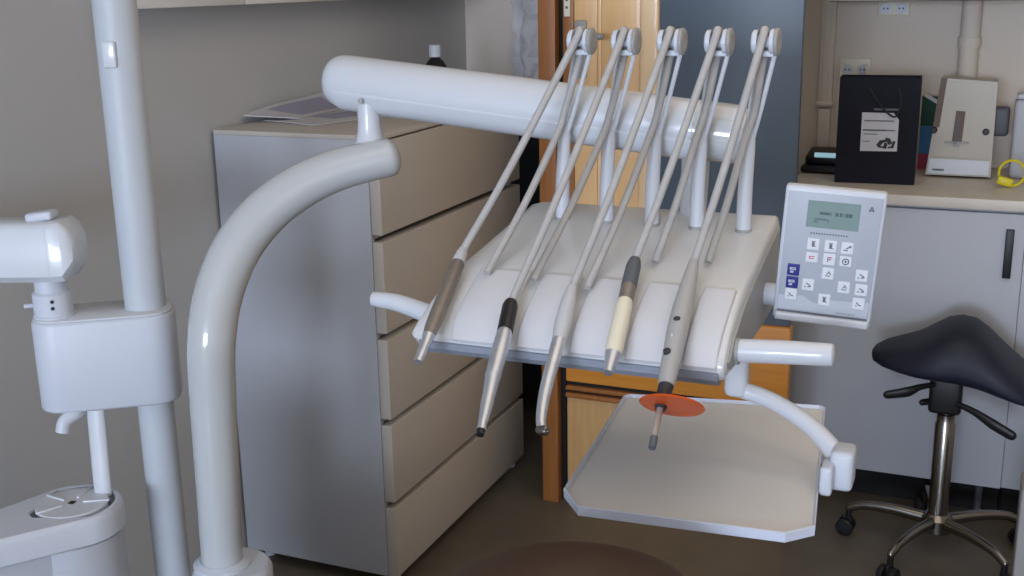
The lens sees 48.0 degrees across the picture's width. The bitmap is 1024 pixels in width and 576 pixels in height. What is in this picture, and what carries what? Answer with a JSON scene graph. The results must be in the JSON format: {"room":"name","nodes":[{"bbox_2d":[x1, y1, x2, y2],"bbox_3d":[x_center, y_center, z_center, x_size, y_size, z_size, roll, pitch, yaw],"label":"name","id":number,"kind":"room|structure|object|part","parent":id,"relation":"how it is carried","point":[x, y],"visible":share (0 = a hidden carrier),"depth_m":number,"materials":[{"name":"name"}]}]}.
{"room":"dental clinic","nodes":[
{"label":"dental clinic","id":0,"kind":"room"},
{"bbox_2d":[0,0,466,575],"bbox_3d":[-2.002,0.252,0.316,0.100,2.600,9.380,5,16,22],"label":"wall","id":1,"kind":"structure","parent":0,"point":[205,68],"depth_m":2.80,"materials":[{"name":"grey paint"}]},
{"bbox_2d":[137,0,337,8],"bbox_3d":[-0.522,-1.164,3.303,0.100,0.656,1.870,5,16,22],"label":"upper cabinet","id":2,"kind":"object","parent":1,"relation":"attached to","point":[141,4],"visible":0.74,"depth_m":2.74,"materials":[{"name":"white laminate"}]},
{"bbox_3d":[-0.768,-0.983,2.641,0.020,0.656,0.413,5,16,22],"label":"door","id":3,"kind":"part","parent":2,"relation":"part of","materials":[{"name":"white laminate"}]},
{"bbox_3d":[-0.606,-1.085,3.011,0.020,0.656,0.413,5,16,22],"label":"door","id":4,"kind":"part","parent":2,"relation":"part of","materials":[{"name":"white laminate"}]},
{"bbox_2d":[259,391,1014,575],"bbox_3d":[-0.177,1.723,-0.076,4.010,0.100,9.380,5,16,22],"label":"floor","id":5,"kind":"structure","parent":0,"point":[513,513],"depth_m":3.36,"materials":[{"name":"plastic"}]},
{"bbox_2d":[0,410,128,575],"bbox_3d":[-0.867,0.669,2.064,0.400,0.854,0.180,-14,19,-39],"label":"cuspidor","id":6,"kind":"object","parent":5,"relation":"on","point":[74,530],"visible":1,"depth_m":2.02,"materials":[{"name":"white ceramic"}]},
{"bbox_2d":[30,486,113,518],"bbox_3d":[-0.787,0.389,2.065,0.134,0.016,0.134,5,16,22],"label":"bowl","id":7,"kind":"object","parent":6,"relation":"on","point":[69,502],"depth_m":2.06,"materials":[{"name":"white ceramic"}]},
{"bbox_2d":[213,117,523,575],"bbox_3d":[-0.367,0.094,3.451,0.487,1.230,0.897,5,16,22],"label":"drawer cabinet","id":8,"kind":"object","parent":5,"relation":"on","point":[357,454],"visible":0.69,"depth_m":3.09,"materials":[{"name":"grey laminate"}]},
{"bbox_3d":[-0.552,0.189,3.064,0.456,1.183,0.020,5,16,22],"label":"panel","id":9,"kind":"part","parent":8,"relation":"part of","materials":[{"name":"grey laminate"}]},
{"bbox_2d":[264,109,386,125],"bbox_3d":[-0.459,-0.494,3.267,0.260,0.004,0.473,13,20,42],"label":"paper sheet","id":10,"kind":"object","parent":8,"relation":"on","point":[341,115],"visible":0.51,"depth_m":3.14,"materials":[{"name":"white paper"}]},
{"bbox_2d":[243,92,340,118],"bbox_3d":[-0.591,-0.513,3.254,0.112,0.044,0.413,5,16,22],"label":"paper sheet","id":11,"kind":"object","parent":10,"relation":"on","point":[316,104],"visible":0.8,"depth_m":3.25,"materials":[{"name":"white paper"}]},
{"bbox_3d":[-0.378,-0.494,3.294,0.487,0.012,0.897,5,16,22],"label":"panel","id":12,"kind":"part","parent":8,"relation":"part of","materials":[{"name":"white laminate"}]},
{"bbox_3d":[-0.157,0.129,3.369,0.030,0.216,0.895,5,16,22],"label":"drawer","id":13,"kind":"part","parent":8,"relation":"part of","materials":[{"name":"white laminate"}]},
{"bbox_2d":[425,44,446,66],"bbox_3d":[-0.239,-0.677,3.612,0.076,0.170,0.076,5,16,22],"label":"bottle","id":14,"kind":"object","parent":8,"relation":"on","point":[435,49],"visible":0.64,"depth_m":3.58,"materials":[{"name":"black plastic"}]},
{"bbox_3d":[-0.165,-0.352,3.240,0.030,0.232,0.895,5,16,22],"label":"drawer","id":15,"kind":"part","parent":8,"relation":"part of","materials":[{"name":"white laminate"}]},
{"bbox_3d":[-0.161,-0.107,3.305,0.030,0.238,0.895,5,16,22],"label":"drawer","id":16,"kind":"part","parent":8,"relation":"part of","materials":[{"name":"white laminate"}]},
{"bbox_3d":[-0.153,0.356,3.429,0.030,0.217,0.895,5,16,22],"label":"drawer","id":17,"kind":"part","parent":8,"relation":"part of","materials":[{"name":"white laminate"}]},
{"bbox_3d":[-0.149,0.575,3.488,0.030,0.201,0.895,5,16,22],"label":"drawer","id":18,"kind":"part","parent":8,"relation":"part of","materials":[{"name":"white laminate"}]},
{"bbox_2d":[187,28,887,575],"bbox_3d":[-0.090,0.325,2.016,1.360,1.517,0.445,5,16,22],"label":"dental delivery unit","id":19,"kind":"object","parent":5,"relation":"on","point":[824,269],"visible":0.82,"depth_m":1.81,"materials":[{"name":"white plastic"}]},
{"bbox_2d":[0,0,190,575],"bbox_3d":[-0.882,-0.185,2.004,0.528,1.604,0.152,-3,15,-6],"label":"lamp pole","id":20,"kind":"object","parent":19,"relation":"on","point":[92,356],"visible":1,"depth_m":2.04,"materials":[{"name":"paint"}]},
{"bbox_3d":[-0.970,-0.067,2.034,0.340,0.107,0.080,0,15,3],"label":"swivel arm","id":21,"kind":"part","parent":20,"relation":"part of","materials":[{"name":"white plastic"}]},
{"bbox_3d":[-0.822,-0.126,2.010,0.048,0.020,0.034,0,15,3],"label":"arm knob","id":22,"kind":"part","parent":20,"relation":"part of","materials":[{"name":"white plastic"}]},
{"bbox_3d":[-0.818,0.009,2.046,0.072,0.085,0.072,5,16,22],"label":"swivel stem","id":23,"kind":"part","parent":20,"relation":"part of","materials":[{"name":"white plastic"}]},
{"bbox_3d":[-0.790,0.229,2.078,0.038,0.057,0.076,5,16,22],"label":"cup spout","id":24,"kind":"part","parent":20,"relation":"part of","materials":[{"name":"white plastic"}]},
{"bbox_3d":[-0.740,0.041,2.087,0.239,0.004,0.119,-4,15,-12],"label":"housing lid","id":25,"kind":"part","parent":20,"relation":"part of","materials":[{"name":"white plastic"}]},
{"bbox_3d":[-0.682,-0.395,1.951,0.024,0.045,0.008,0,15,4],"label":"plate","id":26,"kind":"part","parent":20,"relation":"part of","materials":[{"name":"white ceramic"}]},
{"bbox_3d":[-0.254,-0.281,2.056,0.060,0.097,0.060,5,16,22],"label":"pivot post","id":27,"kind":"part","parent":19,"relation":"part of","materials":[{"name":"white plastic"}]},
{"bbox_3d":[-0.176,0.032,1.855,0.112,0.045,0.032,5,16,22],"label":"grab handle","id":28,"kind":"part","parent":19,"relation":"part of","materials":[{"name":"white plastic"}]},
{"bbox_2d":[414,26,584,364],"bbox_3d":[-0.037,-0.158,1.751,0.093,0.456,0.412,12,19,39],"label":"syringe","id":29,"kind":"object","parent":19,"relation":"attached to","point":[438,311],"visible":0.96,"depth_m":1.79,"materials":[{"name":"grey rubber"}]},
{"bbox_2d":[476,26,629,436],"bbox_3d":[0.043,-0.110,1.668,0.077,0.510,0.494,7,17,28],"label":"handpiece","id":30,"kind":"object","parent":19,"relation":"attached to","point":[498,354],"visible":0.96,"depth_m":1.72,"materials":[{"name":"grey rubber"}]},
{"bbox_3d":[0.084,-0.192,1.905,0.026,0.177,0.024,5,16,22],"label":"whip arm","id":31,"kind":"part","parent":19,"relation":"part of","materials":[{"name":"grey metal"}]},
{"bbox_3d":[0.091,-0.317,1.854,0.007,0.146,0.041,-10,17,-29],"label":"whip rod","id":32,"kind":"part","parent":19,"relation":"part of","materials":[{"name":"grey metal"}]},
{"bbox_3d":[0.107,-0.315,1.848,0.008,0.146,0.060,-14,20,-41],"label":"whip rod","id":33,"kind":"part","parent":19,"relation":"part of","materials":[{"name":"white metal"}]},
{"bbox_2d":[536,26,675,435],"bbox_3d":[0.119,-0.108,1.641,0.077,0.501,0.480,7,17,26],"label":"handpiece","id":34,"kind":"object","parent":19,"relation":"attached to","point":[563,321],"visible":0.99,"depth_m":1.70,"materials":[{"name":"grey rubber"}]},
{"bbox_3d":[0.155,-0.185,1.875,0.026,0.177,0.024,5,16,22],"label":"whip arm","id":35,"kind":"part","parent":19,"relation":"part of","materials":[{"name":"white metal"}]},
{"bbox_3d":[0.160,-0.311,1.825,0.008,0.146,0.038,-8,17,-25],"label":"whip rod","id":36,"kind":"part","parent":19,"relation":"part of","materials":[{"name":"grey metal"}]},
{"bbox_3d":[0.176,-0.309,1.819,0.008,0.146,0.056,-14,19,-39],"label":"whip rod","id":37,"kind":"part","parent":19,"relation":"part of","materials":[{"name":"white metal"}]},
{"bbox_3d":[0.226,-0.179,1.846,0.026,0.177,0.024,5,16,22],"label":"whip arm","id":38,"kind":"part","parent":19,"relation":"part of","materials":[{"name":"white metal"}]},
{"bbox_3d":[0.229,-0.304,1.797,0.008,0.146,0.035,-7,16,-20],"label":"whip rod","id":39,"kind":"part","parent":19,"relation":"part of","materials":[{"name":"grey metal"}]},
{"bbox_2d":[603,26,722,375],"bbox_3d":[0.202,-0.142,1.652,0.064,0.444,0.384,8,18,31],"label":"handpiece","id":40,"kind":"object","parent":19,"relation":"attached to","point":[614,347],"visible":0.99,"depth_m":1.70,"materials":[{"name":"grey rubber"}]},
{"bbox_3d":[0.245,-0.303,1.791,0.008,0.146,0.052,-13,19,-37],"label":"whip rod","id":41,"kind":"part","parent":19,"relation":"part of","materials":[{"name":"white metal"}]},
{"bbox_2d":[563,394,825,542],"bbox_3d":[0.306,0.268,1.844,0.365,0.015,0.511,3,16,16],"label":"tray","id":42,"kind":"object","parent":19,"relation":"attached to","point":[739,468],"visible":1,"depth_m":1.77,"materials":[{"name":"plastic"}]},
{"bbox_3d":[0.300,-0.167,1.897,0.048,0.123,0.065,5,16,22],"label":"beam stem","id":43,"kind":"part","parent":19,"relation":"part of","materials":[{"name":"white plastic"}]},
{"bbox_3d":[0.294,-0.172,1.818,0.026,0.177,0.024,5,16,22],"label":"whip arm","id":44,"kind":"part","parent":19,"relation":"part of","materials":[{"name":"white metal"}]},
{"bbox_2d":[639,26,769,449],"bbox_3d":[0.269,-0.094,1.580,0.085,0.501,0.473,5,16,22],"label":"light","id":45,"kind":"object","parent":19,"relation":"attached to","point":[664,402],"visible":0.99,"depth_m":1.64,"materials":[{"name":"grey plastic"}]},
{"bbox_3d":[0.297,-0.298,1.769,0.008,0.146,0.034,-6,16,-18],"label":"whip rod","id":46,"kind":"part","parent":19,"relation":"part of","materials":[{"name":"grey metal"}]},
{"bbox_3d":[0.312,-0.296,1.763,0.008,0.146,0.052,-12,19,-36],"label":"whip rod","id":47,"kind":"part","parent":19,"relation":"part of","materials":[{"name":"white metal"}]},
{"bbox_3d":[0.363,-0.166,1.790,0.026,0.177,0.024,5,16,22],"label":"whip arm","id":48,"kind":"part","parent":19,"relation":"part of","materials":[{"name":"white metal"}]},
{"bbox_3d":[0.363,-0.292,1.742,0.008,0.146,0.031,-4,15,-10],"label":"whip rod","id":49,"kind":"part","parent":19,"relation":"part of","materials":[{"name":"grey metal"}]},
{"bbox_3d":[0.379,-0.290,1.736,0.008,0.146,0.047,-11,18,-33],"label":"whip rod","id":50,"kind":"part","parent":19,"relation":"part of","materials":[{"name":"white metal"}]},
{"bbox_3d":[0.367,0.089,1.577,0.147,0.041,0.033,5,16,22],"label":"grab handle","id":51,"kind":"part","parent":19,"relation":"part of","materials":[{"name":"white plastic"}]},
{"bbox_2d":[724,362,856,495],"bbox_3d":[0.363,0.185,1.766,0.326,0.250,0.145,5,16,22],"label":"support arm","id":52,"kind":"object","parent":19,"relation":"on","point":[837,471],"depth_m":1.75,"materials":[{"name":"white plastic"}]},
{"bbox_2d":[454,541,683,575],"bbox_3d":[-0.076,0.857,1.192,0.500,0.914,0.956,5,16,22],"label":"dental chair","id":53,"kind":"object","parent":5,"relation":"on","point":[563,558],"visible":1,"depth_m":1.41,"materials":[{"name":"brown leather"}]},
{"bbox_2d":[538,0,805,501],"bbox_3d":[0.429,-0.315,3.246,0.744,2.100,0.149,5,16,22],"label":"door","id":54,"kind":"structure","parent":5,"relation":"on","point":[581,402],"depth_m":3.21,"materials":[{"name":"orange wood"}]},
{"bbox_3d":[0.153,-0.865,3.209,0.018,0.210,0.005,5,16,22],"label":"strike plate","id":55,"kind":"part","parent":54,"relation":"part of","materials":[{"name":"beige plastic"}]},
{"bbox_3d":[0.214,-0.662,3.202,0.102,0.160,0.073,5,16,22],"label":"handle","id":56,"kind":"part","parent":54,"relation":"part of","materials":[{"name":"grey plastic"}]},
{"bbox_3d":[0.486,0.522,3.471,0.667,0.344,0.034,5,16,22],"label":"panel","id":57,"kind":"part","parent":54,"relation":"part of","materials":[{"name":"beige wood"}]},
{"bbox_3d":[0.253,-0.621,3.258,0.010,1.409,0.034,5,16,22],"label":"stile panel","id":58,"kind":"part","parent":54,"relation":"part of","materials":[{"name":"brown wood"}]},
{"bbox_3d":[0.479,0.340,3.416,0.668,0.038,0.048,5,16,22],"label":"moulding","id":59,"kind":"part","parent":54,"relation":"part of","materials":[{"name":"orange wood"}]},
{"bbox_3d":[0.310,-0.617,3.237,0.113,1.409,0.030,5,16,22],"label":"stile panel","id":60,"kind":"part","parent":54,"relation":"part of","materials":[{"name":"brown wood"}]},
{"bbox_3d":[0.478,0.194,3.381,0.668,0.235,0.040,5,16,22],"label":"rail","id":61,"kind":"part","parent":54,"relation":"part of","materials":[{"name":"orange wood"}]},
{"bbox_3d":[0.591,-0.591,3.125,0.387,1.410,0.024,5,16,22],"label":"pane","id":62,"kind":"part","parent":54,"relation":"part of","materials":[{"name":"blue glass"}]},
{"bbox_2d":[789,205,1023,509],"bbox_3d":[1.256,0.151,3.686,0.640,0.943,0.572,5,16,22],"label":"base cabinet","id":63,"kind":"object","parent":5,"relation":"on","point":[936,264],"visible":0.58,"depth_m":3.41,"materials":[{"name":"grey laminate"}]},
{"bbox_2d":[797,164,1023,211],"bbox_3d":[1.486,-0.301,3.471,1.220,0.031,0.590,5,16,22],"label":"countertop","id":64,"kind":"structure","parent":63,"relation":"on","point":[941,191],"depth_m":3.36,"materials":[{"name":"laminate"}]},
{"bbox_2d":[800,146,835,173],"bbox_3d":[1.022,-0.414,3.730,0.150,0.069,0.140,5,16,22],"label":"card terminal","id":65,"kind":"object","parent":64,"relation":"on","point":[818,159],"visible":0.5,"depth_m":3.69,"materials":[{"name":"black plastic"}]},
{"bbox_2d":[834,75,922,184],"bbox_3d":[1.111,-0.482,3.494,0.236,0.318,0.112,5,16,22],"label":"gift bag","id":66,"kind":"object","parent":64,"relation":"on","point":[878,123],"visible":1,"depth_m":3.45,"materials":[{"name":"paper"}]},
{"bbox_3d":[1.107,-0.551,3.420,0.098,0.090,0.011,4,16,19],"label":"bag handle","id":67,"kind":"part","parent":66,"relation":"part of","materials":[{"name":"black fabric"}]},
{"bbox_2d":[917,93,937,168],"bbox_3d":[1.358,-0.500,3.688,0.100,0.244,0.007,9,18,34],"label":"leaflet","id":68,"kind":"object","parent":64,"relation":"on","point":[929,103],"visible":0.43,"depth_m":3.70,"materials":[{"name":"paper"}]},
{"bbox_2d":[925,75,1010,176],"bbox_3d":[1.414,-0.501,3.562,0.229,0.298,0.122,5,16,22],"label":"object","id":69,"kind":"object","parent":64,"relation":"on","point":[967,119],"visible":1,"depth_m":3.52,"materials":[{"name":"white plastic"}]},
{"bbox_3d":[1.302,-0.487,3.552,0.020,0.020,0.012,5,16,22],"label":"lock knob","id":70,"kind":"part","parent":69,"relation":"part of","materials":[{"name":"black plastic"}]},
{"bbox_3d":[1.377,-0.514,3.517,0.159,0.231,0.005,5,16,22],"label":"door","id":71,"kind":"part","parent":69,"relation":"part of","materials":[{"name":"white plastic"}]},
{"bbox_3d":[1.439,-0.474,3.496,0.020,0.020,0.012,5,16,22],"label":"lock knob","id":72,"kind":"part","parent":69,"relation":"part of","materials":[{"name":"black plastic"}]},
{"bbox_2d":[996,159,1023,186],"bbox_3d":[1.470,-0.337,3.384,0.080,0.080,0.046,5,16,22],"label":"ring","id":73,"kind":"object","parent":64,"relation":"on","point":[1001,180],"visible":1,"depth_m":3.38,"materials":[{"name":"yellow plastic"}]},
{"bbox_2d":[1008,92,1023,178],"bbox_3d":[1.590,-0.467,3.523,0.110,0.257,0.090,5,16,22],"label":"container","id":74,"kind":"object","parent":64,"relation":"on","point":[1016,170],"visible":1,"depth_m":3.50,"materials":[{"name":"white plastic"}]},
{"bbox_3d":[1.588,-0.583,3.492,0.100,0.016,0.080,5,16,22],"label":"lid","id":75,"kind":"part","parent":74,"relation":"part of","materials":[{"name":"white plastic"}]},
{"bbox_3d":[1.414,0.634,3.493,0.036,0.105,0.036,5,16,22],"label":"cabinet leg","id":76,"kind":"part","parent":63,"relation":"part of","materials":[{"name":"silver metal"}]},
{"bbox_3d":[1.398,-0.096,3.242,0.022,0.141,0.013,5,16,22],"label":"handle","id":77,"kind":"part","parent":63,"relation":"part of","materials":[{"name":"black plastic"}]},
{"bbox_2d":[835,314,1023,575],"bbox_3d":[1.187,0.415,3.197,0.530,0.690,0.536,5,16,22],"label":"stool","id":78,"kind":"object","parent":5,"relation":"on","point":[955,352],"visible":0.92,"depth_m":3.10,"materials":[{"name":"black leather"}]},
{"bbox_3d":[1.078,0.641,3.320,0.226,0.052,0.030,8,17,30],"label":"leg","id":79,"kind":"part","parent":78,"relation":"part of","materials":[{"name":"silver metal"}]},
{"bbox_3d":[1.079,0.280,3.113,0.143,0.047,0.030,0,15,2],"label":"lever","id":80,"kind":"part","parent":78,"relation":"part of","materials":[{"name":"black plastic"}]},
{"bbox_3d":[1.093,0.684,3.160,0.226,0.052,0.030,-14,19,-39],"label":"leg","id":81,"kind":"part","parent":78,"relation":"part of","materials":[{"name":"silver metal"}]},
{"bbox_3d":[1.127,0.310,3.137,0.039,0.018,0.018,-6,16,-18],"label":"lever","id":82,"kind":"part","parent":78,"relation":"part of","materials":[{"name":"black plastic"}]},
{"bbox_3d":[1.226,0.622,3.384,0.030,0.052,0.226,2,15,10],"label":"leg","id":83,"kind":"part","parent":78,"relation":"part of","materials":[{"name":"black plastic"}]},
{"bbox_3d":[1.212,0.181,3.113,0.455,0.196,0.310,5,16,22],"label":"seat","id":84,"kind":"part","parent":78,"relation":"part of","materials":[{"name":"black leather"}]},
{"bbox_3d":[1.256,0.691,3.123,0.030,0.052,0.226,-7,16,-22],"label":"leg","id":85,"kind":"part","parent":78,"relation":"part of","materials":[{"name":"silver metal"}]},
{"bbox_3d":[1.341,0.652,3.261,0.226,0.052,0.030,-2,15,-4],"label":"leg","id":86,"kind":"part","parent":78,"relation":"part of","materials":[{"name":"silver metal"}]},
{"bbox_3d":[1.258,0.354,3.064,0.167,0.078,0.020,11,19,37],"label":"lever","id":87,"kind":"part","parent":78,"relation":"part of","materials":[{"name":"black plastic"}]},
{"bbox_2d":[1000,257,1023,513],"bbox_3d":[1.795,0.200,3.471,0.526,0.943,0.559,5,16,22],"label":"base cabinet","id":88,"kind":"object","parent":5,"relation":"on","point":[1013,458],"visible":0.63,"depth_m":3.37,"materials":[{"name":"grey laminate"}]},
{"bbox_2d":[1011,472,1023,575],"bbox_3d":[1.352,0.667,2.825,0.220,0.388,0.120,5,16,22],"label":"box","id":89,"kind":"object","parent":5,"relation":"on","point":[1017,569],"visible":1,"depth_m":2.80,"materials":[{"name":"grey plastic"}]},
{"bbox_2d":[465,0,1023,174],"bbox_3d":[1.601,-0.715,3.697,3.810,2.600,0.100,5,16,22],"label":"wall","id":90,"kind":"structure","parent":0,"point":[923,42],"depth_m":3.77,"materials":[{"name":"beige paint"}]},
{"bbox_2d":[510,0,537,78],"bbox_3d":[0.075,-1.028,4.127,0.176,0.565,0.104,5,16,22],"label":"plastic bag","id":91,"kind":"object","parent":90,"relation":"hanging from","point":[525,12],"visible":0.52,"depth_m":4.15,"materials":[{"name":"white plastic"}]},
{"bbox_2d":[815,0,837,146],"bbox_3d":[1.046,-1.196,3.732,0.058,1.570,0.036,5,16,22],"label":"pipe","id":92,"kind":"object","parent":90,"relation":"attached to","point":[829,9],"depth_m":3.85,"materials":[{"name":"beige paint"}]},
{"bbox_2d":[835,58,870,125],"bbox_3d":[1.137,-0.652,3.836,0.101,0.223,0.045,5,16,22],"label":"wall socket","id":93,"kind":"object","parent":90,"relation":"attached to","point":[848,66],"visible":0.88,"depth_m":3.82,"materials":[{"name":"beige plastic"}]},
{"bbox_2d":[842,64,852,74],"bbox_3d":[1.118,-0.728,3.836,0.034,0.034,0.007,5,16,22],"label":"outlet","id":94,"kind":"object","parent":93,"relation":"attached to","point":[848,68],"depth_m":3.83,"materials":[{"name":"white plastic"}]},
{"bbox_3d":[1.142,-0.728,3.832,0.100,0.075,0.012,5,16,22],"label":"socket plate","id":95,"kind":"part","parent":93,"relation":"part of","materials":[{"name":"beige plastic"}]},
{"bbox_2d":[857,65,864,74],"bbox_3d":[1.162,-0.724,3.818,0.034,0.034,0.007,5,16,22],"label":"outlet","id":96,"kind":"object","parent":93,"relation":"attached to","point":[860,68],"depth_m":3.82,"materials":[{"name":"white plastic"}]},
{"bbox_2d":[877,1,910,15],"bbox_3d":[1.240,-0.908,3.738,0.100,0.050,0.015,5,16,22],"label":"wall socket","id":97,"kind":"object","parent":90,"relation":"attached to","point":[885,8],"visible":0.8,"depth_m":3.73,"materials":[{"name":"beige plastic"}]},
{"bbox_2d":[880,3,890,13],"bbox_3d":[1.216,-0.909,3.743,0.034,0.034,0.007,5,16,22],"label":"outlet","id":98,"kind":"object","parent":97,"relation":"attached to","point":[885,8],"depth_m":3.74,"materials":[{"name":"white plastic"}]},
{"bbox_2d":[896,3,906,13],"bbox_3d":[1.260,-0.905,3.725,0.034,0.034,0.007,5,16,22],"label":"outlet","id":99,"kind":"object","parent":97,"relation":"attached to","point":[901,8],"depth_m":3.72,"materials":[{"name":"white plastic"}]},
{"bbox_2d":[830,0,991,1],"bbox_3d":[1.545,-1.196,3.348,1.130,0.690,0.329,5,16,22],"label":"upper cabinet","id":100,"kind":"object","parent":90,"relation":"attached to","point":[830,0],"visible":1,"depth_m":3.44,"materials":[{"name":"white laminate"}]},
{"bbox_3d":[1.135,-1.191,3.353,0.370,0.687,0.019,5,16,22],"label":"door","id":101,"kind":"part","parent":100,"relation":"part of","materials":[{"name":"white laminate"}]},
{"bbox_2d":[956,1,982,77],"bbox_3d":[1.444,-1.170,3.549,0.070,1.600,0.070,5,16,22],"label":"pipe","id":102,"kind":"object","parent":90,"relation":"attached to","point":[969,40],"depth_m":3.63,"materials":[{"name":"beige paint"}]},
{"bbox_3d":[0.117,-0.581,4.248,0.180,0.066,0.141,5,16,22],"label":"coat hook","id":103,"kind":"object","parent":90,"relation":"attached to","visible":0},
{"bbox_2d":[511,136,541,390],"bbox_3d":[0.104,-0.095,4.264,0.528,0.960,0.208,5,16,22],"label":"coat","id":104,"kind":"object","parent":103,"relation":"hanging from","point":[529,159],"visible":0.09,"depth_m":4.13,"materials":[{"name":"fabric"}]}
]}

